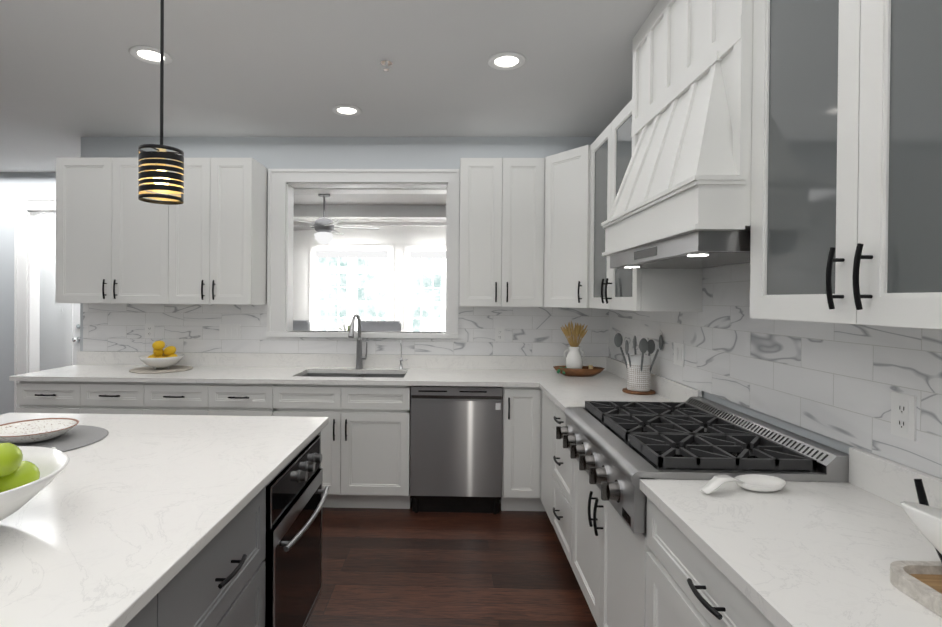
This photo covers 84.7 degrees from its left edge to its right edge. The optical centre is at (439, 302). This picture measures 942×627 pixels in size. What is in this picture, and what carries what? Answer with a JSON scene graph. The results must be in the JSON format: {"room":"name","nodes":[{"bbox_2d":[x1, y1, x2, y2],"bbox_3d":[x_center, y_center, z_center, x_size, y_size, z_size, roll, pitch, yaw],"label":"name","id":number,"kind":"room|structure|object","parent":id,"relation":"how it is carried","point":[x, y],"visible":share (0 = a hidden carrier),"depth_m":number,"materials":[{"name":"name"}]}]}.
{"room":"kitchen","nodes":[
{"label":"kitchen","id":0,"kind":"room"},
{"bbox_2d":[0,172,64,414],"bbox_3d":[-4.320,0.010,5.347,3.230,2.690,0.120,0,0,1],"label":"wall","id":1,"kind":"structure","parent":0,"point":[13,185],"depth_m":5.26,"materials":[{"name":"grey paint"}]},
{"bbox_2d":[14,198,55,412],"bbox_3d":[-3.602,0.150,5.319,1.470,2.420,0.160,0,0,1],"label":"trim","id":2,"kind":"structure","parent":1,"relation":"attached to","point":[28,212],"depth_m":5.27,"materials":[{"name":"white wood"}]},
{"bbox_2d":[59,306,64,315],"bbox_3d":[-4.350,0.100,5.963,0.115,0.116,0.009,0,0,1],"label":"light switch","id":3,"kind":"object","parent":1,"relation":"attached to","point":[61,310],"visible":0.65,"depth_m":5.96,"materials":[{"name":"white plastic"}]},
{"bbox_2d":[65,303,79,366],"bbox_3d":[-3.773,0.295,5.894,1.080,2.120,0.122,0,0,1],"label":"hall door","id":4,"kind":"structure","parent":1,"relation":"in","point":[72,329],"depth_m":5.93,"materials":[{"name":"white wood"}]},
{"bbox_2d":[0,0,658,205],"bbox_3d":[-0.973,-1.327,3.422,10.400,0.060,13.400,0,0,1],"label":"ceiling","id":5,"kind":"structure","parent":0,"point":[72,72],"depth_m":2.88,"materials":[{"name":"white paint"}]},
{"bbox_2d":[129,46,172,64],"bbox_3d":[-1.506,-1.290,2.693,0.200,0.010,0.200,0,0,1],"label":"recessed light","id":6,"kind":"object","parent":5,"relation":"in","point":[147,54],"visible":0.85,"depth_m":2.68,"materials":[{"name":"white plastic"}]},
{"bbox_2d":[138,0,183,204],"bbox_3d":[-1.119,-0.850,2.078,0.162,0.878,0.162,0,0,1],"label":"pendant light","id":7,"kind":"object","parent":5,"relation":"hanging from","point":[155,168],"visible":1,"depth_m":2.05,"materials":[{"name":"black metal"}]},
{"bbox_2d":[293,194,378,244],"bbox_3d":[-1.383,-1.008,6.271,1.292,0.619,1.255,0,0,1],"label":"ceiling fan","id":8,"kind":"object","parent":5,"relation":"hanging from","point":[324,227],"visible":0.92,"depth_m":6.16,"materials":[{"name":"grey metal"}]},
{"bbox_2d":[332,105,361,115],"bbox_3d":[-0.621,-1.288,3.458,0.200,0.010,0.200,0,0,1],"label":"recessed light","id":9,"kind":"object","parent":5,"relation":"in","point":[346,110],"visible":0.96,"depth_m":3.46,"materials":[{"name":"white plastic"}]},
{"bbox_2d":[293,188,446,225],"bbox_3d":[-0.264,-1.232,6.705,4.550,0.159,2.999,0,0,1],"label":"ceiling beam","id":10,"kind":"structure","parent":5,"relation":"attached to","point":[425,212],"depth_m":6.97,"materials":[{"name":"white"}]},
{"bbox_2d":[380,60,391,70],"bbox_3d":[-0.283,-1.267,2.760,0.063,0.039,0.064,0,0,1],"label":"sprinkler","id":11,"kind":"object","parent":5,"relation":"attached to","point":[386,63],"visible":1,"depth_m":2.75,"materials":[{"name":"silver metal"}]},
{"bbox_2d":[488,52,525,69],"bbox_3d":[0.356,-1.276,2.727,0.200,0.010,0.200,0,0,1],"label":"recessed light","id":12,"kind":"object","parent":5,"relation":"in","point":[506,61],"visible":0.98,"depth_m":2.72,"materials":[{"name":"white plastic"}]},
{"bbox_2d":[80,137,598,375],"bbox_3d":[-0.401,0.048,4.096,4.910,2.690,0.120,0,0,1],"label":"wall","id":13,"kind":"structure","parent":0,"point":[358,152],"depth_m":4.04,"materials":[{"name":"grey paint"}]},
{"bbox_2d":[55,157,170,303],"bbox_3d":[-2.385,-0.528,3.915,0.838,1.067,0.314,0,0,1],"label":"upper cabinet","id":14,"kind":"object","parent":13,"relation":"attached to","point":[119,242],"depth_m":3.76,"materials":[{"name":"white wood"}]},
{"bbox_2d":[167,158,266,304],"bbox_3d":[-1.661,-0.522,3.896,0.610,1.067,0.314,0,0,1],"label":"upper cabinet","id":15,"kind":"object","parent":13,"relation":"attached to","point":[219,230],"depth_m":3.74,"materials":[{"name":"white wood"}]},
{"bbox_2d":[83,303,608,356],"bbox_3d":[-0.759,0.194,4.041,4.140,0.412,0.010,0,0,1],"label":"wall tile","id":16,"kind":"structure","parent":13,"relation":"attached to","point":[533,331],"depth_m":4.04,"materials":[{"name":"stone"}]},
{"bbox_2d":[145,324,153,337],"bbox_3d":[-2.289,0.224,4.071,0.072,0.116,0.007,0,0,1],"label":"electrical outlet","id":17,"kind":"object","parent":16,"relation":"attached to","point":[149,330],"visible":1,"depth_m":4.07,"materials":[{"name":"white plastic"}]},
{"bbox_2d":[495,327,504,341],"bbox_3d":[0.470,0.246,4.000,0.072,0.116,0.007,0,0,1],"label":"electrical outlet","id":18,"kind":"object","parent":16,"relation":"attached to","point":[499,334],"visible":1,"depth_m":4.00,"materials":[{"name":"white plastic"}]},
{"bbox_2d":[265,169,459,338],"bbox_3d":[-0.598,-0.384,4.093,1.505,1.312,0.190,0,0,1],"label":"window","id":19,"kind":"structure","parent":13,"relation":"in","point":[283,184],"depth_m":4.02,"materials":[{"name":"white wood"}]},
{"bbox_2d":[459,158,543,306],"bbox_3d":[0.452,-0.505,3.823,0.600,1.067,0.353,0,0,1],"label":"upper cabinet","id":20,"kind":"object","parent":13,"relation":"attached to","point":[501,240],"visible":1,"depth_m":3.69,"materials":[{"name":"white wood"}]},
{"bbox_2d":[543,145,590,307],"bbox_3d":[1.028,-0.499,3.671,0.558,1.067,0.628,0,0,1],"label":"upper cabinet","id":21,"kind":"object","parent":13,"relation":"attached to","point":[566,265],"visible":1,"depth_m":3.50,"materials":[{"name":"white wood"}]},
{"bbox_2d":[293,225,445,330],"bbox_3d":[-0.234,0.023,8.273,4.790,2.690,0.120,0,0,1],"label":"wall","id":22,"kind":"structure","parent":0,"point":[398,237],"depth_m":8.21,"materials":[{"name":"white paint"}]},
{"bbox_2d":[309,245,445,331],"bbox_3d":[-0.644,-0.155,8.232,2.890,1.520,0.120,0,0,1],"label":"window","id":23,"kind":"structure","parent":22,"relation":"in","point":[352,254],"depth_m":8.24,"materials":[{"name":"white"}]},
{"bbox_2d":[293,193,445,221],"bbox_3d":[-0.276,-1.249,6.231,4.550,0.119,2.850,0,0,1],"label":"ceiling","id":24,"kind":"structure","parent":0,"point":[370,220],"depth_m":7.52,"materials":[{"name":"white paint"}]},
{"bbox_2d":[306,502,597,626],"bbox_3d":[-0.994,1.423,3.440,10.400,0.060,13.400,0,0,1],"label":"floor","id":25,"kind":"structure","parent":0,"point":[383,567],"depth_m":2.69,"materials":[{"name":"brown wood"}]},
{"bbox_2d":[17,381,144,413],"bbox_3d":[-2.408,0.953,3.768,0.870,0.854,0.609,0,0,1],"label":"base cabinet","id":26,"kind":"object","parent":25,"relation":"on","point":[32,396],"depth_m":3.46,"materials":[{"name":"white wood"}]},
{"bbox_2d":[9,314,625,386],"bbox_3d":[-0.787,0.424,3.718,4.174,0.678,0.639,0,0,1],"label":"countertop","id":27,"kind":"structure","parent":26,"relation":"on","point":[92,366],"depth_m":3.92,"materials":[{"name":"stone"}]},
{"bbox_2d":[129,365,192,373],"bbox_3d":[-2.058,0.493,3.821,0.420,0.006,0.420,0,0,1],"label":"woven mat","id":28,"kind":"object","parent":27,"relation":"on","point":[152,370],"visible":0.9,"depth_m":3.78,"materials":[{"name":"beige"}]},
{"bbox_2d":[139,341,184,368],"bbox_3d":[-2.057,0.384,3.821,0.304,0.211,0.304,0,0,1],"label":"lemon bowl","id":29,"kind":"object","parent":28,"relation":"on","point":[160,357],"visible":1,"depth_m":3.77,"materials":[{"name":"white ceramic"}]},
{"bbox_2d":[301,373,405,377],"bbox_3d":[-0.626,0.652,3.725,0.768,0.224,0.378,0,0,1],"label":"sink","id":30,"kind":"object","parent":27,"relation":"in","point":[388,375],"depth_m":3.91,"materials":[{"name":"silver metal"}]},
{"bbox_2d":[348,314,366,368],"bbox_3d":[-0.609,0.296,3.867,0.113,0.422,0.230,0,0,1],"label":"faucet","id":31,"kind":"object","parent":27,"relation":"on","point":[359,365],"depth_m":3.93,"materials":[{"name":"silver metal"}]},
{"bbox_2d":[399,340,407,369],"bbox_3d":[-0.277,0.396,3.930,0.069,0.226,0.068,0,0,1],"label":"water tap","id":32,"kind":"object","parent":27,"relation":"on","point":[401,360],"depth_m":3.94,"materials":[{"name":"silver metal"}]},
{"bbox_2d":[553,321,604,376],"bbox_3d":[0.996,0.326,3.682,0.356,0.391,0.185,0,0,1],"label":"dough bowl","id":33,"kind":"object","parent":27,"relation":"on","point":[574,366],"visible":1,"depth_m":3.65,"materials":[{"name":"brown wood"}]},
{"bbox_2d":[125,431,320,626],"bbox_3d":[-1.262,0.981,0.783,1.454,0.854,3.100,0,0,1],"label":"kitchen island","id":34,"kind":"object","parent":25,"relation":"on","point":[218,580],"visible":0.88,"depth_m":1.34,"materials":[{"name":"grey"}]},
{"bbox_2d":[0,413,328,626],"bbox_3d":[-1.284,0.538,0.776,1.483,0.030,3.170,0,0,1],"label":"island countertop","id":35,"kind":"structure","parent":34,"relation":"on","point":[126,520],"depth_m":1.31,"materials":[{"name":"stone"}]},
{"bbox_2d":[0,442,68,520],"bbox_3d":[-1.122,0.409,1.144,0.490,0.224,0.490,0,0,1],"label":"fruit bowl","id":36,"kind":"object","parent":35,"relation":"on","point":[28,473],"visible":1,"depth_m":1.17,"materials":[{"name":"white ceramic"}]},
{"bbox_2d":[0,425,108,451],"bbox_3d":[-1.507,0.511,1.897,0.488,0.004,0.488,0,0,1],"label":"placemat","id":37,"kind":"object","parent":35,"relation":"on","point":[77,436],"visible":0.33,"depth_m":1.92,"materials":[{"name":"grey fabric"}]},
{"bbox_2d":[0,418,78,443],"bbox_3d":[-1.512,0.484,1.917,0.284,0.048,0.284,0,0,1],"label":"bowl","id":38,"kind":"object","parent":37,"relation":"on","point":[30,431],"visible":1,"depth_m":1.96,"materials":[{"name":"ceramic"}]},
{"bbox_2d":[263,436,328,626],"bbox_3d":[-0.778,0.924,1.958,0.632,0.680,0.617,0,0,1],"label":"oven","id":39,"kind":"object","parent":34,"relation":"in","point":[295,498],"visible":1,"depth_m":1.88,"materials":[{"name":"black metal"}]},
{"bbox_2d":[145,382,300,415],"bbox_3d":[-1.538,0.960,3.746,0.870,0.854,0.609,0,0,1],"label":"base cabinet","id":40,"kind":"object","parent":25,"relation":"on","point":[222,399],"depth_m":3.44,"materials":[{"name":"white wood"}]},
{"bbox_2d":[293,320,309,330],"bbox_3d":[-1.699,0.783,6.037,0.460,1.175,0.515,0,0,1],"label":"chair","id":41,"kind":"object","parent":25,"relation":"on","point":[303,325],"visible":0.08,"depth_m":5.78,"materials":[{"name":"grey fabric"}]},
{"bbox_2d":[281,401,411,508],"bbox_3d":[-0.647,1.096,3.724,0.914,0.595,0.609,0,0,1],"label":"base cabinet","id":42,"kind":"object","parent":25,"relation":"on","point":[365,440],"depth_m":3.42,"materials":[{"name":"white wood"}]},
{"bbox_2d":[361,321,400,330],"bbox_3d":[-0.660,0.792,6.011,0.460,1.175,0.515,0,0,1],"label":"chair","id":43,"kind":"object","parent":25,"relation":"on","point":[380,325],"visible":0.15,"depth_m":5.75,"materials":[{"name":"grey fabric"}]},
{"bbox_2d":[410,386,502,514],"bbox_3d":[0.119,0.976,3.691,0.603,0.849,0.604,0,0,1],"label":"dishwasher","id":44,"kind":"object","parent":25,"relation":"on","point":[456,450],"visible":1,"depth_m":3.39,"materials":[{"name":"silver metal"}]},
{"bbox_2d":[499,387,544,510],"bbox_3d":[0.561,0.977,3.692,0.270,0.854,0.609,0,0,1],"label":"base cabinet","id":45,"kind":"object","parent":25,"relation":"on","point":[521,406],"depth_m":3.39,"materials":[{"name":"white wood"}]},
{"bbox_2d":[541,391,548,516],"bbox_3d":[0.968,0.983,3.172,0.610,0.854,0.368,0,0,1],"label":"base cabinet","id":46,"kind":"object","parent":25,"relation":"on","point":[545,399],"depth_m":3.23,"materials":[{"name":"white wood"}]},
{"bbox_2d":[549,398,568,560],"bbox_3d":[0.957,0.986,2.744,0.610,0.854,0.489,0,0,1],"label":"base cabinet","id":47,"kind":"object","parent":25,"relation":"on","point":[558,455],"depth_m":2.82,"materials":[{"name":"white wood"}]},
{"bbox_2d":[533,362,701,411],"bbox_3d":[0.948,0.489,2.925,0.664,0.135,0.858,0,0,1],"label":"countertop","id":48,"kind":"structure","parent":47,"relation":"on","point":[565,391],"depth_m":3.05,"materials":[{"name":"stone"}]},
{"bbox_2d":[622,388,654,394],"bbox_3d":[1.171,0.520,3.028,0.180,0.014,0.180,0,0,1],"label":"trivet","id":49,"kind":"object","parent":48,"relation":"on","point":[650,392],"visible":0.52,"depth_m":2.97,"materials":[{"name":"brown wood"}]},
{"bbox_2d":[614,333,662,391],"bbox_3d":[1.165,0.347,3.035,0.231,0.330,0.239,0,0,1],"label":"utensil crock","id":50,"kind":"object","parent":49,"relation":"on","point":[639,368],"visible":1,"depth_m":2.98,"materials":[{"name":"white ceramic"}]},
{"bbox_2d":[569,450,640,626],"bbox_3d":[0.937,1.061,2.025,0.610,0.713,0.950,0,0,1],"label":"base cabinet","id":51,"kind":"object","parent":25,"relation":"on","point":[605,554],"depth_m":1.99,"materials":[{"name":"white wood"}]},
{"bbox_2d":[641,497,774,626],"bbox_3d":[0.915,0.996,1.143,0.610,0.854,0.815,0,0,1],"label":"base cabinet","id":52,"kind":"object","parent":25,"relation":"on","point":[663,571],"depth_m":1.32,"materials":[{"name":"white wood"}]},
{"bbox_2d":[639,447,941,626],"bbox_3d":[0.896,0.504,0.442,0.639,0.135,2.214,0,0,1],"label":"countertop","id":53,"kind":"structure","parent":52,"relation":"on","point":[807,554],"depth_m":1.17,"materials":[{"name":"stone"}]},
{"bbox_2d":[556,397,848,532],"bbox_3d":[0.897,0.575,2.023,0.707,0.243,0.946,0,0,1],"label":"gas rangetop","id":54,"kind":"object","parent":53,"relation":"on","point":[619,450],"visible":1,"depth_m":1.78,"materials":[{"name":"silver metal"}]},
{"bbox_2d":[700,474,786,493],"bbox_3d":[0.865,0.514,1.476,0.264,0.040,0.124,0,0,1],"label":"spoon rest","id":55,"kind":"object","parent":53,"relation":"on","point":[759,483],"visible":1,"depth_m":1.46,"materials":[{"name":"white ceramic"}]},
{"bbox_2d":[890,479,941,617],"bbox_3d":[0.997,0.447,0.734,0.330,0.186,0.606,0,0,1],"label":"serving tray","id":56,"kind":"object","parent":53,"relation":"on","point":[920,582],"visible":1,"depth_m":0.95,"materials":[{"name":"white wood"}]},
{"bbox_3d":[-1.158,0.991,6.692,1.600,0.760,0.900,0,0,1],"label":"dining table","id":57,"kind":"object","parent":25,"relation":"on","visible":0},
{"bbox_2d":[338,318,355,330],"bbox_3d":[-1.196,0.406,6.585,0.226,0.409,0.198,0,0,1],"label":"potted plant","id":58,"kind":"object","parent":57,"relation":"on","point":[348,327],"visible":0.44,"depth_m":6.58,"materials":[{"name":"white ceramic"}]},
{"bbox_2d":[613,358,940,478],"bbox_3d":[1.290,0.085,0.431,0.120,2.690,7.120,0,0,1],"label":"wall","id":59,"kind":"structure","parent":0,"point":[821,439],"depth_m":1.88,"materials":[{"name":"grey paint"}]},
{"bbox_2d":[589,100,702,311],"bbox_3d":[1.111,-0.494,2.929,0.353,1.067,0.869,0,0,1],"label":"upper cabinet","id":60,"kind":"object","parent":59,"relation":"attached to","point":[678,290],"visible":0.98,"depth_m":2.81,"materials":[{"name":"white wood"}]},
{"bbox_2d":[601,0,752,268],"bbox_3d":[1.024,-0.714,2.020,0.485,1.114,0.972,0,0,1],"label":"range hood","id":61,"kind":"object","parent":59,"relation":"attached to","point":[682,199],"visible":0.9,"depth_m":1.79,"materials":[{"name":"white wood"}]},
{"bbox_2d":[608,263,941,478],"bbox_3d":[1.256,0.027,1.632,0.010,0.810,4.720,0,0,1],"label":"wall tiles","id":62,"kind":"structure","parent":59,"relation":"attached to","point":[839,382],"depth_m":1.77,"materials":[{"name":"tile"}]},
{"bbox_2d":[674,342,683,366],"bbox_3d":[1.273,0.274,2.741,0.009,0.116,0.118,0,0,1],"label":"electrical outlet","id":63,"kind":"object","parent":62,"relation":"attached to","point":[678,353],"visible":1,"depth_m":2.73,"materials":[{"name":"white plastic"}]},
{"bbox_2d":[891,392,916,440],"bbox_3d":[1.238,0.302,1.375,0.007,0.116,0.072,0,0,1],"label":"electrical outlet","id":64,"kind":"object","parent":62,"relation":"attached to","point":[903,414],"visible":1,"depth_m":1.37,"materials":[{"name":"white plastic"}]},
{"bbox_2d":[750,0,941,329],"bbox_3d":[1.065,-0.483,1.134,0.353,1.067,0.822,0,0,1],"label":"upper cabinet","id":65,"kind":"object","parent":59,"relation":"attached to","point":[846,191],"visible":1,"depth_m":1.17,"materials":[{"name":"white wood"}]},
{"label":"outside","id":66,"kind":"structure","parent":0,"visible":0},
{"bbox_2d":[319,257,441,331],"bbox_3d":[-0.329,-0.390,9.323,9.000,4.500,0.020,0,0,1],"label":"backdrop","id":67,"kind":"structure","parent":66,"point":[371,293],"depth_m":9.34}
]}

